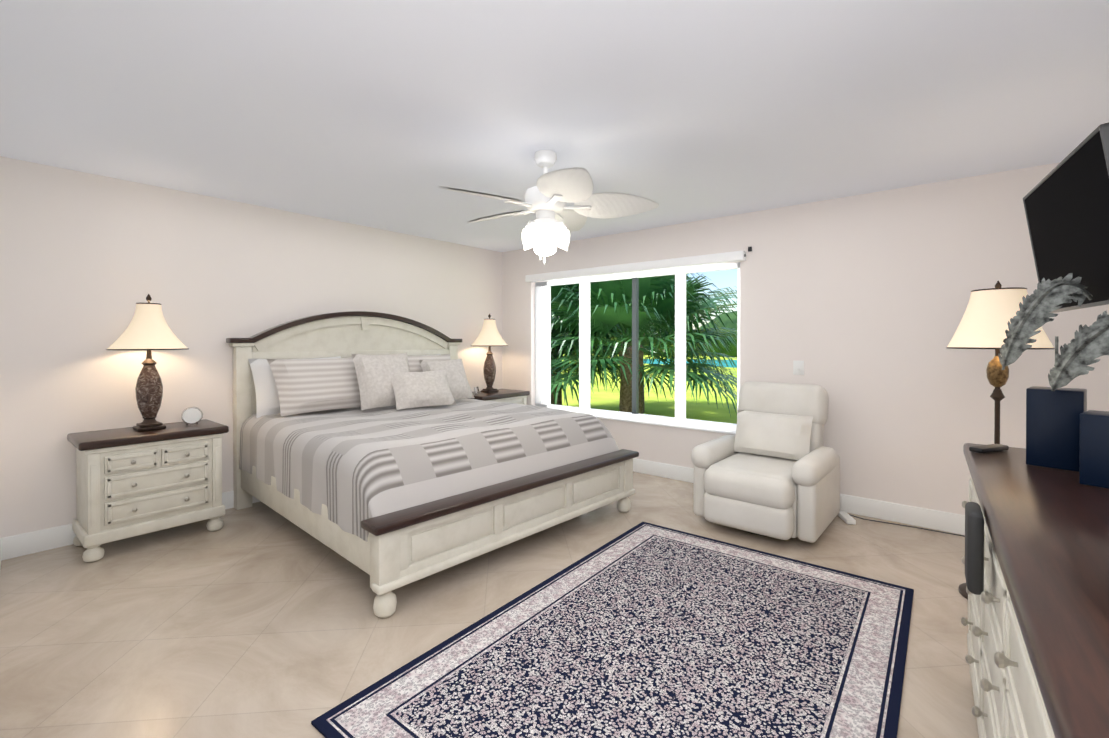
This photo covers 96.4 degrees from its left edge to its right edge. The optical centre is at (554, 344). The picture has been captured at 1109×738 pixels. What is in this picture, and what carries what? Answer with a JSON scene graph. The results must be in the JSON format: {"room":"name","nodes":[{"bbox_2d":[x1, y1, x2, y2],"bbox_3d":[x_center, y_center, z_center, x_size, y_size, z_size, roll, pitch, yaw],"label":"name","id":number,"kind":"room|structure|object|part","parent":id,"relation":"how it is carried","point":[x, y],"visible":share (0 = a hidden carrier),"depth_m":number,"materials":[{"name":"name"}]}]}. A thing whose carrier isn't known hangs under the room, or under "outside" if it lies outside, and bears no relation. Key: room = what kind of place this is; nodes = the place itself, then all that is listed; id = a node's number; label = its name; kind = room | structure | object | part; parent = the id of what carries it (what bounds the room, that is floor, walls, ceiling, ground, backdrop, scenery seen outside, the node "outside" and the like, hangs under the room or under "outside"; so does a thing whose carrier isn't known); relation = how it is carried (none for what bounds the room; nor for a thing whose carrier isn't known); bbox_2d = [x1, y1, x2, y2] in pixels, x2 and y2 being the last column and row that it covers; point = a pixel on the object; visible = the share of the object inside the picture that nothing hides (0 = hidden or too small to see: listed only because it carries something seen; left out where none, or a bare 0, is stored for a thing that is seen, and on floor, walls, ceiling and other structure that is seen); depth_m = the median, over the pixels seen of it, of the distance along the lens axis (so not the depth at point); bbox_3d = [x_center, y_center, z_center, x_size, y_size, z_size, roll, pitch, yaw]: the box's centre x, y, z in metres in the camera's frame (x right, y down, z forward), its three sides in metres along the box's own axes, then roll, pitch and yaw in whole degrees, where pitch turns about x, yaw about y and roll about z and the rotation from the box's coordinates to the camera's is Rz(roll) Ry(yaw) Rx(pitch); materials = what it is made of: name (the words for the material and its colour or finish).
{"room":"bedroom","nodes":[
{"label":"bedroom","id":0,"kind":"room"},
{"bbox_2d":[0,156,501,537],"bbox_3d":[-2.276,0.073,4.409,0.150,2.440,5.500,0,1,40],"label":"wall","id":1,"kind":"structure","parent":0,"point":[88,261],"depth_m":3.56,"materials":[{"name":"beige paint"}]},
{"bbox_2d":[1,491,259,560],"bbox_3d":[-1.999,1.224,4.623,0.016,0.135,4.230,0,1,40],"label":"baseboard","id":2,"kind":"structure","parent":1,"relation":"attached to","point":[18,545],"depth_m":3.12,"materials":[{"name":"white wood"}]},
{"bbox_2d":[0,471,978,737],"bbox_3d":[-0.217,1.356,2.719,5.750,0.100,5.500,0,1,40],"label":"floor","id":3,"kind":"structure","parent":0,"point":[260,619],"depth_m":2.39,"materials":[{"name":"beige tile"}]},
{"bbox_2d":[67,419,228,561],"bbox_3d":[-2.710,0.936,3.341,0.494,0.730,0.770,0,1,40],"label":"nightstand","id":4,"kind":"object","parent":3,"relation":"on","point":[131,482],"visible":1,"depth_m":3.16,"materials":[{"name":"beige wood"}]},
{"bbox_2d":[106,294,188,430],"bbox_3d":[-2.740,0.113,3.353,0.438,0.915,0.438,0,1,40],"label":"lamp","id":5,"kind":"object","parent":4,"relation":"on","point":[148,329],"visible":1,"depth_m":3.30,"materials":[{"name":"beige fabric"}]},
{"bbox_3d":[-2.740,-0.122,3.351,0.430,0.305,0.430,0,1,40],"label":"lamp shade","id":6,"kind":"part","parent":5,"relation":"part of","materials":[{"name":"white fabric"}]},
{"bbox_3d":[-2.740,-0.122,3.351,0.438,0.313,0.438,0,1,40],"label":"shade trim","id":7,"kind":"part","parent":5,"relation":"part of","materials":[{"name":"fabric"}]},
{"bbox_2d":[181,407,202,424],"bbox_3d":[-2.575,0.506,3.524,0.124,0.130,0.041,0,1,-35],"label":"alarm clock","id":8,"kind":"object","parent":4,"relation":"on","point":[191,415],"visible":1,"depth_m":3.51,"materials":[{"name":"silver metal"}]},
{"bbox_2d":[226,311,638,617],"bbox_3d":[-0.961,0.497,3.889,2.415,1.600,2.190,0,1,43],"label":"bed","id":9,"kind":"object","parent":3,"relation":"on","point":[385,453],"visible":1,"depth_m":3.34,"materials":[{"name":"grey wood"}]},
{"bbox_2d":[239,398,618,541],"bbox_3d":[-0.968,0.750,3.898,2.155,0.434,2.085,0,1,43],"label":"comforter","id":10,"kind":"object","parent":9,"relation":"on","point":[346,466],"depth_m":3.14,"materials":[{"name":"grey fabric"}]},
{"bbox_2d":[469,389,529,404],"bbox_3d":[-0.714,0.918,5.758,0.494,0.730,0.770,0,1,40],"label":"nightstand","id":11,"kind":"object","parent":3,"relation":"on","point":[512,396],"visible":0.08,"depth_m":5.67,"materials":[{"name":"beige wood"}]},
{"bbox_2d":[474,387,478,394],"bbox_3d":[-0.864,0.512,5.512,0.026,0.085,0.100,0,0,15],"label":"stand","id":12,"kind":"object","parent":11,"relation":"on","point":[476,389],"visible":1,"depth_m":5.50,"materials":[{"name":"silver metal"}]},
{"bbox_2d":[471,313,507,392],"bbox_3d":[-0.753,0.094,5.759,0.438,0.915,0.438,0,1,40],"label":"lamp","id":13,"kind":"object","parent":11,"relation":"on","point":[489,335],"visible":1,"depth_m":5.69,"materials":[{"name":"brown metal"}]},
{"bbox_3d":[-0.753,-0.141,5.757,0.430,0.305,0.430,0,1,40],"label":"lamp shade","id":14,"kind":"part","parent":13,"relation":"part of","materials":[{"name":"white fabric"}]},
{"bbox_3d":[-0.753,-0.141,5.757,0.438,0.313,0.438,0,1,40],"label":"shade trim","id":15,"kind":"part","parent":13,"relation":"part of","materials":[{"name":"beige fabric"}]},
{"bbox_2d":[311,522,913,737],"bbox_3d":[0.531,1.304,2.172,1.600,0.010,2.410,0,1,38],"label":"rug","id":16,"kind":"object","parent":3,"relation":"on","point":[644,630],"visible":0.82,"depth_m":2.06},
{"bbox_2d":[691,381,839,542],"bbox_3d":[1.555,0.802,3.636,0.845,0.995,0.988,0,1,41],"label":"recliner","id":17,"kind":"object","parent":3,"relation":"on","point":[771,468],"visible":1,"depth_m":3.45,"materials":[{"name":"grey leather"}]},
{"bbox_2d":[734,410,812,459],"bbox_3d":[1.621,0.673,3.712,0.546,0.314,0.184,0,1,41],"label":"pillow","id":18,"kind":"object","parent":17,"relation":"on","point":[768,436],"depth_m":3.65,"materials":[{"name":"fabric"}]},
{"bbox_2d":[838,496,964,536],"bbox_3d":[2.518,1.240,3.431,1.140,0.118,0.283,0,1,40],"label":"power cord","id":19,"kind":"object","parent":3,"relation":"on","point":[845,517],"visible":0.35,"depth_m":3.61,"materials":[{"name":"white plastic"}]},
{"bbox_2d":[946,280,1054,599],"bbox_3d":[2.267,0.490,2.541,0.418,1.635,0.418,0,1,40],"label":"table lamp","id":20,"kind":"object","parent":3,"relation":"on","point":[989,314],"visible":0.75,"depth_m":2.48,"materials":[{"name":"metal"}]},
{"bbox_3d":[2.267,0.137,2.538,0.088,0.160,0.088,0,1,40],"label":"knob","id":21,"kind":"part","parent":20,"relation":"part of","materials":[{"name":"gold metal"}]},
{"bbox_3d":[2.267,-0.130,2.536,0.410,0.295,0.410,0,1,40],"label":"lamp shade","id":22,"kind":"part","parent":20,"relation":"part of","materials":[{"name":"white fabric"}]},
{"bbox_3d":[2.267,-0.130,2.536,0.418,0.303,0.418,0,1,40],"label":"shade trim","id":23,"kind":"part","parent":20,"relation":"part of","materials":[{"name":"fabric"}]},
{"bbox_2d":[961,443,1108,737],"bbox_3d":[1.274,0.858,1.112,0.545,0.920,1.860,0,1,37],"label":"dresser","id":24,"kind":"object","parent":3,"relation":"on","point":[1035,560],"visible":1,"depth_m":0.98,"materials":[{"name":"beige wood"}]},
{"bbox_2d":[969,444,1008,452],"bbox_3d":[1.603,0.383,1.830,0.160,0.018,0.044,0,0,-20],"label":"lamp base","id":25,"kind":"object","parent":24,"relation":"on","point":[989,448],"visible":1,"depth_m":1.81,"materials":[{"name":"black metal"}]},
{"bbox_2d":[998,273,1091,471],"bbox_3d":[1.616,0.081,1.643,0.130,0.624,0.225,0,1,-40],"label":"vase","id":26,"kind":"object","parent":24,"relation":"on","point":[1052,429],"visible":0.9,"depth_m":1.60,"materials":[{"name":"blue ceramic"}]},
{"bbox_2d":[1048,311,1108,488],"bbox_3d":[1.559,0.148,1.415,0.130,0.493,0.224,0,1,-35],"label":"vase","id":27,"kind":"object","parent":24,"relation":"on","point":[1084,348],"visible":1,"depth_m":1.41,"materials":[{"name":"blue"}]},
{"bbox_2d":[0,0,1108,251],"bbox_3d":[-0.217,-1.184,2.699,5.750,0.100,5.500,0,1,40],"label":"ceiling","id":28,"kind":"structure","parent":0,"point":[388,114],"depth_m":2.28,"materials":[{"name":"white paint"}]},
{"bbox_2d":[437,150,658,263],"bbox_3d":[-0.033,-0.811,3.013,1.282,0.649,1.220,0,0,20],"label":"ceiling fan","id":29,"kind":"object","parent":28,"relation":"hanging from","point":[549,195],"visible":1,"depth_m":2.88,"materials":[{"name":"white wood"}]},
{"bbox_3d":[-0.047,-0.810,2.974,0.525,0.649,0.500,0,0,20],"label":"motor","id":30,"kind":"part","parent":29,"relation":"part of","materials":[{"name":"white"}]},
{"bbox_2d":[502,162,1108,514],"bbox_3d":[1.418,0.071,4.665,5.520,2.440,0.200,0,1,40],"label":"wall","id":31,"kind":"structure","parent":0,"point":[857,304],"depth_m":3.71,"materials":[{"name":"beige paint"}]},
{"bbox_2d":[535,262,739,430],"bbox_3d":[0.743,0.022,5.226,2.471,1.526,0.075,0,1,40],"label":"window","id":32,"kind":"structure","parent":31,"relation":"in","point":[680,346],"depth_m":5.13,"materials":[{"name":"white"}]},
{"bbox_2d":[535,287,542,403],"bbox_3d":[-0.185,0.006,5.928,0.100,1.390,0.026,0,1,40],"label":"blind stack","id":33,"kind":"object","parent":32,"relation":"attached to","point":[539,345],"visible":0.93,"depth_m":5.91,"materials":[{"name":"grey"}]},
{"bbox_2d":[525,250,745,282],"bbox_3d":[0.661,-0.777,5.105,2.555,0.080,0.074,0,1,40],"label":"window shade","id":34,"kind":"object","parent":32,"relation":"attached to","point":[726,257],"visible":1,"depth_m":4.88,"materials":[{"name":"white"}]},
{"bbox_2d":[632,277,638,413],"bbox_3d":[0.839,0.012,5.150,0.050,1.410,0.050,0,1,40],"label":"window divider","id":35,"kind":"object","parent":32,"relation":"attached to","point":[635,345],"visible":1,"depth_m":5.13,"materials":[{"name":"grey"}]},
{"bbox_2d":[591,414,735,434],"bbox_3d":[0.693,0.779,5.171,2.471,0.019,0.089,0,1,40],"label":"window sill","id":36,"kind":"structure","parent":31,"relation":"attached to","point":[670,425],"depth_m":4.79,"materials":[{"name":"white wood"}]},
{"bbox_2d":[793,361,803,374],"bbox_3d":[1.994,0.188,4.052,0.080,0.115,0.012,0,1,40],"label":"switch plate","id":37,"kind":"object","parent":31,"relation":"attached to","point":[798,367],"visible":1,"depth_m":4.05,"materials":[{"name":"white plastic"}]},
{"bbox_2d":[633,458,964,534],"bbox_3d":[1.348,1.224,4.592,5.184,0.135,0.016,0,1,40],"label":"baseboard","id":38,"kind":"structure","parent":31,"relation":"attached to","point":[924,517],"depth_m":3.68,"materials":[{"name":"white wood"}]},
{"bbox_3d":[-1.376,0.099,1.038,5.946,2.440,0.498,0,1,40],"label":"wall","id":39,"kind":"structure","parent":0,"visible":0},
{"bbox_2d":[0,538,0,567],"bbox_3d":[-1.312,1.251,1.079,5.600,0.135,0.016,0,1,43],"label":"baseboard","id":40,"kind":"structure","parent":39,"relation":"attached to","point":[0,552],"depth_m":2.90,"materials":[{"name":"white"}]},
{"bbox_3d":[2.037,-0.345,1.569,0.284,0.280,0.318,0,1,40],"label":"wall-mounted tv","id":41,"kind":"object","parent":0,"visible":0},
{"bbox_2d":[1023,122,1108,312],"bbox_3d":[1.812,-0.376,1.689,0.099,0.495,0.845,-9,-5,32],"label":"tv","id":42,"kind":"object","parent":41,"relation":"attached to","point":[1066,203],"visible":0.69,"depth_m":1.62,"materials":[{"name":"grey plastic"}]},
{"label":"outside","id":43,"kind":"structure","parent":0,"visible":0},
{"bbox_2d":[551,273,736,423],"bbox_3d":[22.931,-0.050,42.473,140.000,6.919,85.500,0,1,40],"label":"garden","id":44,"kind":"object","parent":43,"point":[711,370],"visible":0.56,"depth_m":7.83,"materials":[{"name":"green plant"}]}
]}

